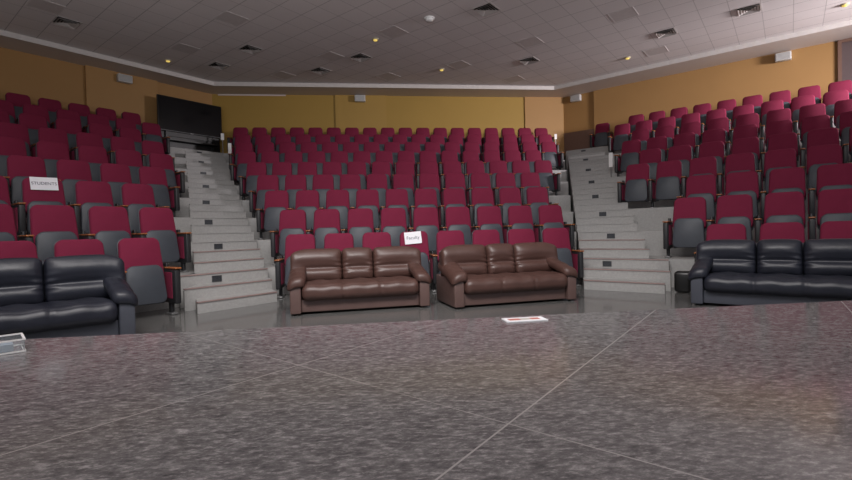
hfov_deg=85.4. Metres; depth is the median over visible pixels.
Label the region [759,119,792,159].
chair
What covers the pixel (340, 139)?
chair
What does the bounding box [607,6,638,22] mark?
light panel
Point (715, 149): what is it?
chair
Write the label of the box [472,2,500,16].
ceiling vent
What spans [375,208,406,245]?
chair
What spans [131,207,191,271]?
chair
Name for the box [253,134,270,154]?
chair
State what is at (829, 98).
chair
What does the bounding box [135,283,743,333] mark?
floor
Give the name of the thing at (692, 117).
chair
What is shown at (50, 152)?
chair
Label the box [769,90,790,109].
chair
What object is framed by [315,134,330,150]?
chair
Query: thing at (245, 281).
stairs
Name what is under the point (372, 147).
chair
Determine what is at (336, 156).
chair
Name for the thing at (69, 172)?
chair
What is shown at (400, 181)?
chair
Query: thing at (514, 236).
chair
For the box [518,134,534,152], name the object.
chair
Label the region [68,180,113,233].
chair
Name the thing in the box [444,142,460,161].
chair
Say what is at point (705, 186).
chair
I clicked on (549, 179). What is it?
chair
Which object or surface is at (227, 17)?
light panel
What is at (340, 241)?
chair
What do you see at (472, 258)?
cushion
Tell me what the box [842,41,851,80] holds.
door
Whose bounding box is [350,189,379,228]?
chair
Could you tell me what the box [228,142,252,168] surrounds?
chair
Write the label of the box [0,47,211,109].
wall
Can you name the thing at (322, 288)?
seat cushion
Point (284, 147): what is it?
chair
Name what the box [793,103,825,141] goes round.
chair
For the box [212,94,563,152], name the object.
wall
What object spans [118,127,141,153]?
chair
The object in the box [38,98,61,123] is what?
chair
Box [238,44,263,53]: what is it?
ceiling vent
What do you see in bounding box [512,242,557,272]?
cushion
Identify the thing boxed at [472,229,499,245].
chair
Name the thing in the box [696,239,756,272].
cushion
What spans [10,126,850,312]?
floor
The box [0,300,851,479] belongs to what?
floor
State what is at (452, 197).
chair
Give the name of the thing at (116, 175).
chair
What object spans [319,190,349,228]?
chair
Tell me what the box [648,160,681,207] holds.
chair
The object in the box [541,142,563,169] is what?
chair
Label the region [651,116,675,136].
chair
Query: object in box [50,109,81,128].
chair
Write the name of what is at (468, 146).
chair
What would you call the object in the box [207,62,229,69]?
ceiling vent
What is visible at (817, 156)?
chair
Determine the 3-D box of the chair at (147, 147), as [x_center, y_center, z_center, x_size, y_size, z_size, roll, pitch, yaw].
[-6.404,-1.851,10.926,0.465,1.012,0.714,-1,1,38]
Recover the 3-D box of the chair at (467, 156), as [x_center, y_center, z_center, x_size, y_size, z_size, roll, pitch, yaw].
[1.261,-2.080,13.229,0.607,1.012,0.465,-2,1,-7]
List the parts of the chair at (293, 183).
backrest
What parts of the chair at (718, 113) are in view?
backrest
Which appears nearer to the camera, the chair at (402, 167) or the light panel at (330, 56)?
the chair at (402, 167)
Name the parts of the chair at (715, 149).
backrest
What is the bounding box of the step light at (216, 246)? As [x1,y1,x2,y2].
[214,244,222,248]
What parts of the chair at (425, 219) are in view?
backrest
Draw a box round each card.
[228,143,231,153]
[609,153,612,176]
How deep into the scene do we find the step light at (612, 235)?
8.97 m
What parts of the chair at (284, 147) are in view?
backrest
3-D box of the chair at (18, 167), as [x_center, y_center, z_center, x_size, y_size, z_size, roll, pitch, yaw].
[-6.434,-0.864,7.406,0.465,1.012,0.607,-1,1,38]
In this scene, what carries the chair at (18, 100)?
on the floor at (649, 220)
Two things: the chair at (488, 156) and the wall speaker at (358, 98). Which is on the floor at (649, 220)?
the chair at (488, 156)
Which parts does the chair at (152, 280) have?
backrest, panel, armrest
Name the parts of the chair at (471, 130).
backrest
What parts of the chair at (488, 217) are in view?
backrest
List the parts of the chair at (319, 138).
backrest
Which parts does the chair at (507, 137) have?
backrest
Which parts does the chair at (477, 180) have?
panel, backrest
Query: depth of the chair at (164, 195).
9.01 m
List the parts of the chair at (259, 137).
backrest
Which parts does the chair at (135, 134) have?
backrest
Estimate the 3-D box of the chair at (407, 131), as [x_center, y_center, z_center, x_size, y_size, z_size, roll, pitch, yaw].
[-0.761,-3.469,16.219,0.607,1.012,0.465,-2,1,-7]
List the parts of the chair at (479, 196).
backrest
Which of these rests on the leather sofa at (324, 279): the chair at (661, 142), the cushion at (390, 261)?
the cushion at (390, 261)
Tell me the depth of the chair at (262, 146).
13.67 m
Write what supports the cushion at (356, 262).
on the leather sofa at (324, 279)
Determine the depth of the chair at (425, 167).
12.08 m
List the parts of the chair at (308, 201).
backrest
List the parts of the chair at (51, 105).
backrest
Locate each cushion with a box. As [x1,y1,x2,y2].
[0,258,44,305]
[0,297,117,334]
[43,254,125,301]
[290,248,341,280]
[302,276,418,300]
[341,247,373,278]
[372,246,421,277]
[439,244,487,275]
[464,271,566,294]
[485,243,514,273]
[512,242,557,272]
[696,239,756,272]
[704,272,851,299]
[757,239,802,274]
[803,239,851,275]
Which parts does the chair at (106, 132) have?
backrest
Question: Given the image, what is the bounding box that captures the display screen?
[156,94,221,152]
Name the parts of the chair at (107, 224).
armrest, backrest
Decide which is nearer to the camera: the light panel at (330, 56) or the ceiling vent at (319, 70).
the light panel at (330, 56)
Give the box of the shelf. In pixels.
[170,138,217,146]
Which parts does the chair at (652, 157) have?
backrest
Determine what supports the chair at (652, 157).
on the floor at (649, 220)
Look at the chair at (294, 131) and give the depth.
15.86 m
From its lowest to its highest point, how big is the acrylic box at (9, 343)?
0.065 m
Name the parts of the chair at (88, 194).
backrest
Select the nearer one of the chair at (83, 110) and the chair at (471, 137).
the chair at (83, 110)
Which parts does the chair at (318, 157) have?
backrest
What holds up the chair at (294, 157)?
on the floor at (649, 220)
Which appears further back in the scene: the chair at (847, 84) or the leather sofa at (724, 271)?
the chair at (847, 84)
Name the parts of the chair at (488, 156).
backrest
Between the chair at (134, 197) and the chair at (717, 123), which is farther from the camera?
the chair at (717, 123)
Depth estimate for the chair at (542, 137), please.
15.77 m
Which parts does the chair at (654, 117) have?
backrest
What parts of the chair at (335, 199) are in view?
backrest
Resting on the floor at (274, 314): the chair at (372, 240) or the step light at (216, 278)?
the chair at (372, 240)
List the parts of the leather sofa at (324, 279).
arm, arm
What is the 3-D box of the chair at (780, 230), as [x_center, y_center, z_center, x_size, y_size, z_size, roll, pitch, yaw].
[4.657,0.274,6.126,0.607,1.012,0.465,-1,1,38]
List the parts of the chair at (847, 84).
backrest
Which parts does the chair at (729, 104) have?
backrest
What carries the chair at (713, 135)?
on the floor at (649, 220)
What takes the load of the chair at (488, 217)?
on the floor at (649, 220)
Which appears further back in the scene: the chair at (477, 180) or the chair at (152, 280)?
the chair at (477, 180)
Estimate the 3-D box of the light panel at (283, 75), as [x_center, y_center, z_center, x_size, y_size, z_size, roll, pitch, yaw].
[-4.582,-5.273,14.784,0.580,0.006,0.580,-1,1,38]
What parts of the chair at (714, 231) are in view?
backrest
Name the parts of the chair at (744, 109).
backrest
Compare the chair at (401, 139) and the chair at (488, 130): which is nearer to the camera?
the chair at (401, 139)
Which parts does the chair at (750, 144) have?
backrest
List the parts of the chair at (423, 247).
backrest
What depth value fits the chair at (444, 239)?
7.81 m
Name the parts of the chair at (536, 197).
backrest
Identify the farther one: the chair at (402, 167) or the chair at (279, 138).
the chair at (279, 138)
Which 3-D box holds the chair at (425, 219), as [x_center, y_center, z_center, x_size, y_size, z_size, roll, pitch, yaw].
[-0.034,-0.122,8.775,0.607,1.012,0.465,-2,1,-7]
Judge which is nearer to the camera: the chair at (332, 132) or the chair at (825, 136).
the chair at (825, 136)
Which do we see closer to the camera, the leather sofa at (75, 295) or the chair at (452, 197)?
the leather sofa at (75, 295)
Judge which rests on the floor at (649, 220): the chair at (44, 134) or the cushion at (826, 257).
the chair at (44, 134)
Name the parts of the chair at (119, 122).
backrest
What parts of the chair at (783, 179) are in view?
backrest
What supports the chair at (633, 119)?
on the floor at (649, 220)
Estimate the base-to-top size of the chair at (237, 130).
1.012 m
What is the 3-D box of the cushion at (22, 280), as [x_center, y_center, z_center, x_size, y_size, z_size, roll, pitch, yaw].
[-3.963,0.419,4.417,0.465,0.493,0.308,-2,1,-43]
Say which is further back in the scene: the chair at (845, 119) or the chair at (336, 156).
the chair at (336, 156)
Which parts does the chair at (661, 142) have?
backrest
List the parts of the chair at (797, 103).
backrest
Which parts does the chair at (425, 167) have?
backrest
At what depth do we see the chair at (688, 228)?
7.71 m
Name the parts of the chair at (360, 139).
backrest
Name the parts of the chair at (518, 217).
panel, backrest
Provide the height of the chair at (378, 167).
1.012 m
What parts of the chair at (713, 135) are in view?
backrest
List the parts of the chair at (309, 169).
backrest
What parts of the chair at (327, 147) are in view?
backrest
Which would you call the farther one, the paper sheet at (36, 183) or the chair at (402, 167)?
the chair at (402, 167)
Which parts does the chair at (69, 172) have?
backrest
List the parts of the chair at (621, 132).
backrest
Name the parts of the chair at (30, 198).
panel, backrest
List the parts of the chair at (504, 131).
backrest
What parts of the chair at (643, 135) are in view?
backrest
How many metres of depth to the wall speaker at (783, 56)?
13.32 m
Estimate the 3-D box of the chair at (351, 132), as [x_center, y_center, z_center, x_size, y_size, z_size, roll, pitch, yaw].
[-2.621,-3.420,16.002,0.607,1.012,0.465,-2,1,-7]
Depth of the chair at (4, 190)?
6.46 m
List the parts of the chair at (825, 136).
backrest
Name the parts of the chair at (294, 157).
backrest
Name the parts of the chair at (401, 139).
backrest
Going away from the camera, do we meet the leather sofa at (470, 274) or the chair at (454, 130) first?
the leather sofa at (470, 274)
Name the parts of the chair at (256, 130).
backrest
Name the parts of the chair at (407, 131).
backrest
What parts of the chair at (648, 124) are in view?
backrest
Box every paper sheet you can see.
[29,177,58,189]
[404,231,421,244]
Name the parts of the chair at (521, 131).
backrest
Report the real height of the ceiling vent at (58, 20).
0.038 m
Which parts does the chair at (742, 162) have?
panel, backrest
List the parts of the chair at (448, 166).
backrest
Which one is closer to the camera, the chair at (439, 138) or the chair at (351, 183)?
the chair at (351, 183)
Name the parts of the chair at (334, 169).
backrest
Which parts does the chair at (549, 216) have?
panel, backrest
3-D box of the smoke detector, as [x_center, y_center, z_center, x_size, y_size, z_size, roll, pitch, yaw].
[0.081,-5.278,11.061,0.257,0.085,0.257,-1,1,38]
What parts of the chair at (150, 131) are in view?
backrest, panel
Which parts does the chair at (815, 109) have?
backrest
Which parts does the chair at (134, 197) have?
backrest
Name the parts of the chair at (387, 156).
backrest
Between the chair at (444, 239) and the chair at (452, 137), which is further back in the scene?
the chair at (452, 137)
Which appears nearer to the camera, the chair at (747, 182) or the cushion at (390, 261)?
the cushion at (390, 261)
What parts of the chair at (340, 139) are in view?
backrest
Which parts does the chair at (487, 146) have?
backrest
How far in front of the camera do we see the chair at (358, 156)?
12.93 m
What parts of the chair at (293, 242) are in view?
panel, backrest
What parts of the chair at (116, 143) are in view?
backrest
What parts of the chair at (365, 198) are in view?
backrest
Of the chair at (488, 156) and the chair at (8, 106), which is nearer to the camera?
the chair at (8, 106)
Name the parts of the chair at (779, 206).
backrest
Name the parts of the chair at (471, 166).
backrest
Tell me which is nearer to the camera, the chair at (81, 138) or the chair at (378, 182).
the chair at (81, 138)
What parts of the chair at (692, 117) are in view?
backrest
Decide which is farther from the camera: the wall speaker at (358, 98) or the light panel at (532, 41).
the wall speaker at (358, 98)
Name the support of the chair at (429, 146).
on the floor at (649, 220)
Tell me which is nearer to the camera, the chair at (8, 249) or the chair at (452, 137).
the chair at (8, 249)
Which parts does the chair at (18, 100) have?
backrest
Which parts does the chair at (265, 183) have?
panel, backrest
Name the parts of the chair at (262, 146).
backrest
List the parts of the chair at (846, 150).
backrest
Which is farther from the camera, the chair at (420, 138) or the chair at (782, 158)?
the chair at (420, 138)
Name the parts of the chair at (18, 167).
backrest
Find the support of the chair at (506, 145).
on the floor at (649, 220)
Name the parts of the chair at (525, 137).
backrest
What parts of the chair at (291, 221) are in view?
panel, backrest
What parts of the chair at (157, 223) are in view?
armrest, backrest, panel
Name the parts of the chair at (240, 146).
backrest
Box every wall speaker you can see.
[116,73,132,84]
[355,95,364,101]
[570,94,580,102]
[775,51,790,62]
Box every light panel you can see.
[25,0,65,14]
[169,43,200,54]
[213,11,249,26]
[270,71,295,79]
[316,51,343,61]
[376,72,399,80]
[378,25,407,38]
[447,60,471,69]
[503,75,525,82]
[516,36,543,47]
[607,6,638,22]
[643,46,668,56]
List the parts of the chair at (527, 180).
backrest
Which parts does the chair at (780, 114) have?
backrest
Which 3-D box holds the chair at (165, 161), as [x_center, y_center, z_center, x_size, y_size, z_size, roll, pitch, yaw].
[-5.710,-1.391,10.064,0.465,1.012,0.714,-1,1,38]
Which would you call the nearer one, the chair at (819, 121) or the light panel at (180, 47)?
the chair at (819, 121)
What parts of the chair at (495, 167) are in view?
backrest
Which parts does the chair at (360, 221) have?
backrest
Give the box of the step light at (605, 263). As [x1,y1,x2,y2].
[603,261,611,266]
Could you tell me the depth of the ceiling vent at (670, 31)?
12.21 m
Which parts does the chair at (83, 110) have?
backrest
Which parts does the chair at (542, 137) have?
backrest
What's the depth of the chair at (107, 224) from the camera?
6.46 m
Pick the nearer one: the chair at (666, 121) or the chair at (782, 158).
the chair at (782, 158)
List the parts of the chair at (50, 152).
backrest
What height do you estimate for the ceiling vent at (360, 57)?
0.038 m
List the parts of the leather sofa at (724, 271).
arm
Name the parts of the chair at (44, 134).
panel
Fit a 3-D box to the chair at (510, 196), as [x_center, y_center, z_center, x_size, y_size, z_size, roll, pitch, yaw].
[1.821,-0.652,10.068,0.607,1.012,0.465,-2,1,-7]
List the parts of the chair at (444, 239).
panel, backrest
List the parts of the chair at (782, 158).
backrest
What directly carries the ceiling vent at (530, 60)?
in the ceiling at (581, 41)
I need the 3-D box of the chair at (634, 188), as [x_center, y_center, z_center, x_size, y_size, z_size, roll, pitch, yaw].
[4.607,-1.183,10.225,0.607,1.012,0.465,-1,1,38]
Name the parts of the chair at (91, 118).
backrest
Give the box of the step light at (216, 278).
[212,275,221,281]
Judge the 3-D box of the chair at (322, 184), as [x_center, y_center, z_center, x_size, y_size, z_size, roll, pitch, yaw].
[-2.431,-1.020,10.646,0.607,1.012,0.465,-2,1,-7]
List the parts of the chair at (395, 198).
backrest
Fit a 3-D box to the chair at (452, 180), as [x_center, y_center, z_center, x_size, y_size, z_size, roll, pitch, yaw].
[0.668,-1.102,11.008,0.607,1.012,0.465,-2,1,-7]
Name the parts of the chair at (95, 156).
backrest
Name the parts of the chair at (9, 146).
backrest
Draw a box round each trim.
[0,20,851,89]
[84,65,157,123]
[218,94,285,95]
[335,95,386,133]
[837,40,841,80]
[842,38,851,42]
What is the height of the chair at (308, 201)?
1.012 m
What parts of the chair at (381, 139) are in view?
backrest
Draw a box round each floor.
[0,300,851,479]
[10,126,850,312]
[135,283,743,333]
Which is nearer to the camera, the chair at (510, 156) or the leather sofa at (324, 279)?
the leather sofa at (324, 279)
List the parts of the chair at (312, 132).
backrest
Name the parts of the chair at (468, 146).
backrest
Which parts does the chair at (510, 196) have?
backrest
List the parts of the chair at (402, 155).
backrest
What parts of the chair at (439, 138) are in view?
backrest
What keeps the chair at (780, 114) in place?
on the floor at (649, 220)
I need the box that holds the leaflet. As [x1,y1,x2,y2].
[501,316,547,322]
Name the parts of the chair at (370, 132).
backrest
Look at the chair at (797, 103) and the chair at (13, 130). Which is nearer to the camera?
the chair at (13, 130)
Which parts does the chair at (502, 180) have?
backrest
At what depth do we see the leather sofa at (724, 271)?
5.50 m
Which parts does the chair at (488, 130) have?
backrest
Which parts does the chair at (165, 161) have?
backrest, panel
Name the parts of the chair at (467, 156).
backrest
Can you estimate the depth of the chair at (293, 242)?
7.50 m
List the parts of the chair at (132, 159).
backrest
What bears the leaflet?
on the floor at (746, 392)
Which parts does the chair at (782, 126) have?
backrest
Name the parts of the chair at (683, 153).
backrest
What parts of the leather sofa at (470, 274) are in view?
arm, arm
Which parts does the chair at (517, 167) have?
backrest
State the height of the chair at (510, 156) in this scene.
1.012 m
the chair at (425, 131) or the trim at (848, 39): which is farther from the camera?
the chair at (425, 131)
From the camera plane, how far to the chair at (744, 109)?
12.57 m
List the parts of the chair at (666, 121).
backrest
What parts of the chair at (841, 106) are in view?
backrest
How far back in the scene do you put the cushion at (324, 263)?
6.19 m
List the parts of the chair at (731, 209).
backrest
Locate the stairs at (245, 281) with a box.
[179,148,276,313]
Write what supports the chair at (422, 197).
on the floor at (649, 220)
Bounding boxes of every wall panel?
[524,97,563,151]
[594,41,834,137]
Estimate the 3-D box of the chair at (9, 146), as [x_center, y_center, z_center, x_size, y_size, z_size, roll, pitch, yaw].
[-7.309,-1.315,8.039,0.465,1.012,0.607,-1,1,38]
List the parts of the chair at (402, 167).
backrest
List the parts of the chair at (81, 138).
panel, backrest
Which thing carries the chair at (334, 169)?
on the floor at (649, 220)
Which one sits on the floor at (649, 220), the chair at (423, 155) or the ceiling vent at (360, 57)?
the chair at (423, 155)
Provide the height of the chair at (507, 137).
1.012 m
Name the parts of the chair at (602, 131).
backrest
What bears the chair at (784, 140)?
on the floor at (649, 220)
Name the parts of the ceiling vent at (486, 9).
frame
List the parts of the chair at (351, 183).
backrest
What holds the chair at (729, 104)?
on the floor at (649, 220)
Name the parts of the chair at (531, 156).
backrest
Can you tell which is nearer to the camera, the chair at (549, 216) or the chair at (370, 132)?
the chair at (549, 216)
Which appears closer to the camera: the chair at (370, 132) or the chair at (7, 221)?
the chair at (7, 221)
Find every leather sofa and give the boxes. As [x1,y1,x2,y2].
[0,254,138,338]
[287,246,430,315]
[436,242,577,308]
[688,239,851,304]
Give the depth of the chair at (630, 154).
12.30 m
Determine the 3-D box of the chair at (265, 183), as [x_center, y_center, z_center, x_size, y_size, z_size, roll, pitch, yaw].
[-3.670,-0.988,10.501,0.607,1.012,0.465,-2,1,-7]
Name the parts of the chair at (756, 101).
backrest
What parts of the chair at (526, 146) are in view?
backrest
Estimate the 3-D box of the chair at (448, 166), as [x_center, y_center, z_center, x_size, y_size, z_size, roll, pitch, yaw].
[0.659,-1.583,12.083,0.607,1.012,0.465,-2,1,-7]
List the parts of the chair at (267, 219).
panel, backrest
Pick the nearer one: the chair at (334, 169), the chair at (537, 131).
the chair at (334, 169)
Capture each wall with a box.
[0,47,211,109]
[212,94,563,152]
[563,41,837,132]
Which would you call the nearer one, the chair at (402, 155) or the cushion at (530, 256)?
the cushion at (530, 256)
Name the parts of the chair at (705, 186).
backrest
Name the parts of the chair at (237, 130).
backrest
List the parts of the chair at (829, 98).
backrest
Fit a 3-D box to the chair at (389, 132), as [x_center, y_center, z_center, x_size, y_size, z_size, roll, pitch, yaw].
[-1.381,-3.452,16.147,0.607,1.012,0.465,-2,1,-7]
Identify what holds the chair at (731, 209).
on the floor at (649, 220)
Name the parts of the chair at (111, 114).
backrest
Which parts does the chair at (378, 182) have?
backrest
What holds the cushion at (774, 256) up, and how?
on the leather sofa at (724, 271)
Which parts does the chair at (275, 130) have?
backrest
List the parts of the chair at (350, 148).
backrest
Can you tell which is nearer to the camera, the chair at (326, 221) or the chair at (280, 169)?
the chair at (326, 221)
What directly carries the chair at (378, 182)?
on the floor at (649, 220)
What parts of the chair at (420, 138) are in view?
backrest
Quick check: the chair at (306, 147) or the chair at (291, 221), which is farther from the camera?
the chair at (306, 147)
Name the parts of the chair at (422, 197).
backrest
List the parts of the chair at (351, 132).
backrest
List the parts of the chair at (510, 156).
backrest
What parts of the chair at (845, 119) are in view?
backrest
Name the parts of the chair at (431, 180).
backrest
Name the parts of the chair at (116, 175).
backrest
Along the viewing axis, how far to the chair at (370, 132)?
16.15 m
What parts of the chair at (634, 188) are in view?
panel, backrest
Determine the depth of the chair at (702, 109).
14.02 m
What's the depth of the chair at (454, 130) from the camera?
16.51 m
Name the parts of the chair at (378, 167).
backrest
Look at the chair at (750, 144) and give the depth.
9.85 m
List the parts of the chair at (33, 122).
backrest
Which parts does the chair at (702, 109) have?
backrest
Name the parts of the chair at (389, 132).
backrest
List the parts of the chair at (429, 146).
backrest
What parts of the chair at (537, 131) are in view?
backrest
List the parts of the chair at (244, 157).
panel, backrest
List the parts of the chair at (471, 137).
backrest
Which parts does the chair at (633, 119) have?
backrest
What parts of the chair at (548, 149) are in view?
backrest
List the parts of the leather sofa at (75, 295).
arm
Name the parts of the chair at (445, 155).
backrest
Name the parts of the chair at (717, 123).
backrest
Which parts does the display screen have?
panel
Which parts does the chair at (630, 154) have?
panel, backrest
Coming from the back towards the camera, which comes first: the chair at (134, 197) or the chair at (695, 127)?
the chair at (695, 127)
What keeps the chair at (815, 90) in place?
on the floor at (649, 220)
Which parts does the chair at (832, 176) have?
backrest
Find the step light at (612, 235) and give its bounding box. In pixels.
[607,233,614,237]
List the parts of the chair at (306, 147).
backrest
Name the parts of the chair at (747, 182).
backrest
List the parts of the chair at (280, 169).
backrest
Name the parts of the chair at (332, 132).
backrest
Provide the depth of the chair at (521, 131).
16.81 m
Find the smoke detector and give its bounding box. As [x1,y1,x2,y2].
[424,16,434,22]
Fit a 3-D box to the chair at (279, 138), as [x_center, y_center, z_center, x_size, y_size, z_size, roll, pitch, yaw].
[-4.615,-2.886,14.693,0.607,1.012,0.465,-2,1,-7]
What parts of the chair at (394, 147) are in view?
backrest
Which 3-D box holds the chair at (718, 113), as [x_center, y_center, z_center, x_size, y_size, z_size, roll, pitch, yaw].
[8.049,-3.160,12.916,0.607,1.012,0.465,-1,1,38]
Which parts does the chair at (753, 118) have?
backrest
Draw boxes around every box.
[0,333,25,354]
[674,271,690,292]
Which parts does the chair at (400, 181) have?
backrest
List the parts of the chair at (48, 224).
armrest, backrest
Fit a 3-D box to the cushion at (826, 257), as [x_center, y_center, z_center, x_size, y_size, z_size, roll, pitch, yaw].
[4.793,0.218,5.347,0.651,0.470,0.329,-1,1,38]
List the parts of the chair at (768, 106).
backrest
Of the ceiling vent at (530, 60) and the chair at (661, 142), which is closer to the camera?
the chair at (661, 142)
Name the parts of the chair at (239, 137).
backrest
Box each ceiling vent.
[51,16,81,28]
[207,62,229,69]
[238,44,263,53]
[309,67,330,74]
[350,53,372,61]
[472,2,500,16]
[518,56,539,64]
[654,27,677,38]
[736,2,761,16]
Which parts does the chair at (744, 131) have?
backrest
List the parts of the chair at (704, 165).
backrest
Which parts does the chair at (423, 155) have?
backrest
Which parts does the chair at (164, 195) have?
backrest, panel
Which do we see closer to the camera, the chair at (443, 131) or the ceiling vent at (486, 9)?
the ceiling vent at (486, 9)
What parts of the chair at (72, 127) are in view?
backrest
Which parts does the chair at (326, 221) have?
backrest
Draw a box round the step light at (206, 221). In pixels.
[205,220,212,223]
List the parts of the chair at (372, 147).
backrest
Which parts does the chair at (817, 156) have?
backrest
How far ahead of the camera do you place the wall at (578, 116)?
17.20 m
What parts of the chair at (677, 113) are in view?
backrest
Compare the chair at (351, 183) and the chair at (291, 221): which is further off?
the chair at (351, 183)
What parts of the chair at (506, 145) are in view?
backrest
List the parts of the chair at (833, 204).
backrest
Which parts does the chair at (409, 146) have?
backrest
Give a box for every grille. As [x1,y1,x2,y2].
[119,74,131,82]
[571,95,578,100]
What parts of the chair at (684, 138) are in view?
backrest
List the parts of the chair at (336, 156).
backrest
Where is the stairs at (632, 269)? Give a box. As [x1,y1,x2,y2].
[564,146,671,293]
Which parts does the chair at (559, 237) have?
backrest, panel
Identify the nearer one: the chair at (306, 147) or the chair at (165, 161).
the chair at (165, 161)
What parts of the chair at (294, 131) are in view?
backrest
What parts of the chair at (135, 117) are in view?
backrest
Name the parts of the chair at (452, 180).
backrest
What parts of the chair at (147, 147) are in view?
backrest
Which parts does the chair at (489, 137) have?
backrest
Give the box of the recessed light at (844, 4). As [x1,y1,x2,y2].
[839,2,849,6]
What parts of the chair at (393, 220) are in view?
backrest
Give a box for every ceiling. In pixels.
[0,0,851,85]
[0,25,851,97]
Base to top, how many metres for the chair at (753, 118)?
1.012 m
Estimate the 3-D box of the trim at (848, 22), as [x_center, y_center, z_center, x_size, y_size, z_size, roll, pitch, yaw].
[-0.613,-5.247,11.746,28.412,0.131,8.466,-2,1,-7]
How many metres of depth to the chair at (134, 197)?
7.71 m
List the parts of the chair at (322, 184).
backrest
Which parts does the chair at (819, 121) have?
backrest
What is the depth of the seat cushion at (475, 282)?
6.13 m
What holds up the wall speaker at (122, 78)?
attached to the wall at (36, 77)
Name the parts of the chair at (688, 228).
panel, backrest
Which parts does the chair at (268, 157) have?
backrest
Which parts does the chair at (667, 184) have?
panel, backrest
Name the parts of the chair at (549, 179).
backrest, panel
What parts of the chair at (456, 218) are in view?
backrest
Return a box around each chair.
[0,100,15,123]
[0,110,9,122]
[0,122,30,155]
[0,136,26,175]
[0,155,46,206]
[0,176,10,205]
[0,204,17,240]
[0,241,37,258]
[5,92,30,118]
[11,177,65,239]
[16,104,50,127]
[17,205,78,261]
[18,113,47,150]
[31,127,69,156]
[36,141,69,177]
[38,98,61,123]
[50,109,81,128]
[53,239,104,256]
[55,118,81,149]
[55,159,91,204]
[68,103,89,127]
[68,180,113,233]
[69,132,103,159]
[77,145,107,181]
[78,206,131,256]
[82,114,109,132]
[88,123,112,151]
[95,107,116,129]
[99,163,131,205]
[107,136,135,163]
[112,118,135,136]
[114,149,142,183]
[114,183,168,232]
[116,238,180,314]
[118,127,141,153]
[121,112,141,133]
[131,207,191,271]
[134,166,179,216]
[140,140,174,170]
[141,122,169,153]
[148,153,184,197]
[227,127,247,149]
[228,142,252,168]
[230,151,255,184]
[231,134,250,154]
[238,162,266,199]
[248,175,278,217]
[251,127,266,146]
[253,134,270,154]
[255,190,288,239]
[256,142,274,161]
[261,151,279,174]
[270,210,306,264]
[271,127,285,144]
[272,162,291,189]
[274,234,315,297]
[275,134,290,152]
[277,175,306,208]
[279,142,295,161]
[284,151,302,174]
[288,190,319,229]
[290,127,303,142]
[295,134,310,150]
[297,162,316,189]
[300,142,316,161]
[306,209,340,248]
[308,128,322,141]
[308,151,325,174]
[309,174,333,208]
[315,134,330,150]
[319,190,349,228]
[322,142,337,161]
[322,162,341,189]
[324,233,353,250]
[327,128,340,141]
[330,151,347,173]
[335,134,349,150]
[336,174,360,208]
[341,208,373,246]
[343,142,358,161]
[345,128,358,141]
[347,162,366,188]
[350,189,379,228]
[353,151,370,174]
[354,134,368,150]
[362,232,390,249]
[363,128,376,141]
[364,142,379,168]
[367,161,390,188]
[367,174,387,208]
[373,134,387,150]
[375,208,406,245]
[376,151,392,179]
[380,189,408,227]
[381,128,394,141]
[384,142,399,168]
[390,174,414,208]
[392,134,406,150]
[392,161,414,191]
[394,151,414,174]
[398,128,411,141]
[400,231,429,274]
[404,142,419,168]
[407,207,439,250]
[409,189,437,227]
[411,134,425,151]
[415,151,436,173]
[415,161,437,188]
[416,128,429,141]
[416,173,440,205]
[424,142,440,163]
[429,230,464,291]
[430,134,444,151]
[433,128,447,142]
[437,151,457,175]
[438,188,465,226]
[439,161,461,189]
[439,207,471,244]
[440,173,466,204]
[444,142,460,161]
[448,134,463,152]
[451,128,464,145]
[460,151,478,173]
[461,142,480,161]
[463,134,481,153]
[464,161,484,188]
[465,128,481,143]
[466,173,490,205]
[466,188,493,226]
[471,206,503,242]
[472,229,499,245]
[480,142,499,160]
[482,128,497,144]
[482,134,499,152]
[483,150,499,173]
[489,161,507,188]
[492,173,515,204]
[494,187,521,225]
[499,128,514,144]
[500,134,516,152]
[500,142,518,160]
[503,205,533,242]
[504,150,520,172]
[507,229,534,244]
[511,160,529,187]
[517,128,530,143]
[517,172,548,203]
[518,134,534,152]
[520,142,537,160]
[522,187,558,224]
[524,150,541,172]
[533,160,560,194]
[533,205,574,247]
[534,128,553,144]
[537,134,558,152]
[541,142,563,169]
[541,228,583,285]
[589,123,613,147]
[608,123,630,152]
[614,140,640,176]
[617,163,649,202]
[628,114,643,132]
[629,120,652,140]
[631,129,649,150]
[639,136,667,161]
[639,148,661,179]
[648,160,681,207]
[649,111,665,129]
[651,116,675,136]
[655,125,674,148]
[662,197,706,257]
[666,132,695,160]
[668,145,691,176]
[670,107,687,128]
[675,113,700,134]
[677,174,716,219]
[680,121,700,144]
[681,156,716,196]
[691,141,724,174]
[693,103,711,129]
[694,223,746,260]
[695,128,725,157]
[701,109,726,132]
[701,117,729,143]
[706,194,753,239]
[716,171,758,218]
[717,99,735,126]
[717,153,754,194]
[724,137,759,171]
[726,124,757,155]
[728,104,753,140]
[730,113,759,143]
[742,95,762,122]
[754,191,805,242]
[756,148,796,202]
[759,100,783,134]
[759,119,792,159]
[759,222,804,242]
[760,108,791,142]
[760,167,805,224]
[761,132,797,180]
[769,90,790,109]
[791,95,814,128]
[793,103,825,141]
[797,114,830,160]
[798,85,820,103]
[800,127,839,170]
[801,144,842,200]
[808,163,851,216]
[808,188,851,239]
[820,221,851,238]
[822,80,851,102]
[823,90,848,119]
[830,99,851,128]
[838,111,851,146]
[841,126,851,162]
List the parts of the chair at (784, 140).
backrest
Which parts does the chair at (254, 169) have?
panel, backrest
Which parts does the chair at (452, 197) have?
panel, backrest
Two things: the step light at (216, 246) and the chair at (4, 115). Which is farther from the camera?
the chair at (4, 115)
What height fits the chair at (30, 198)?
1.012 m

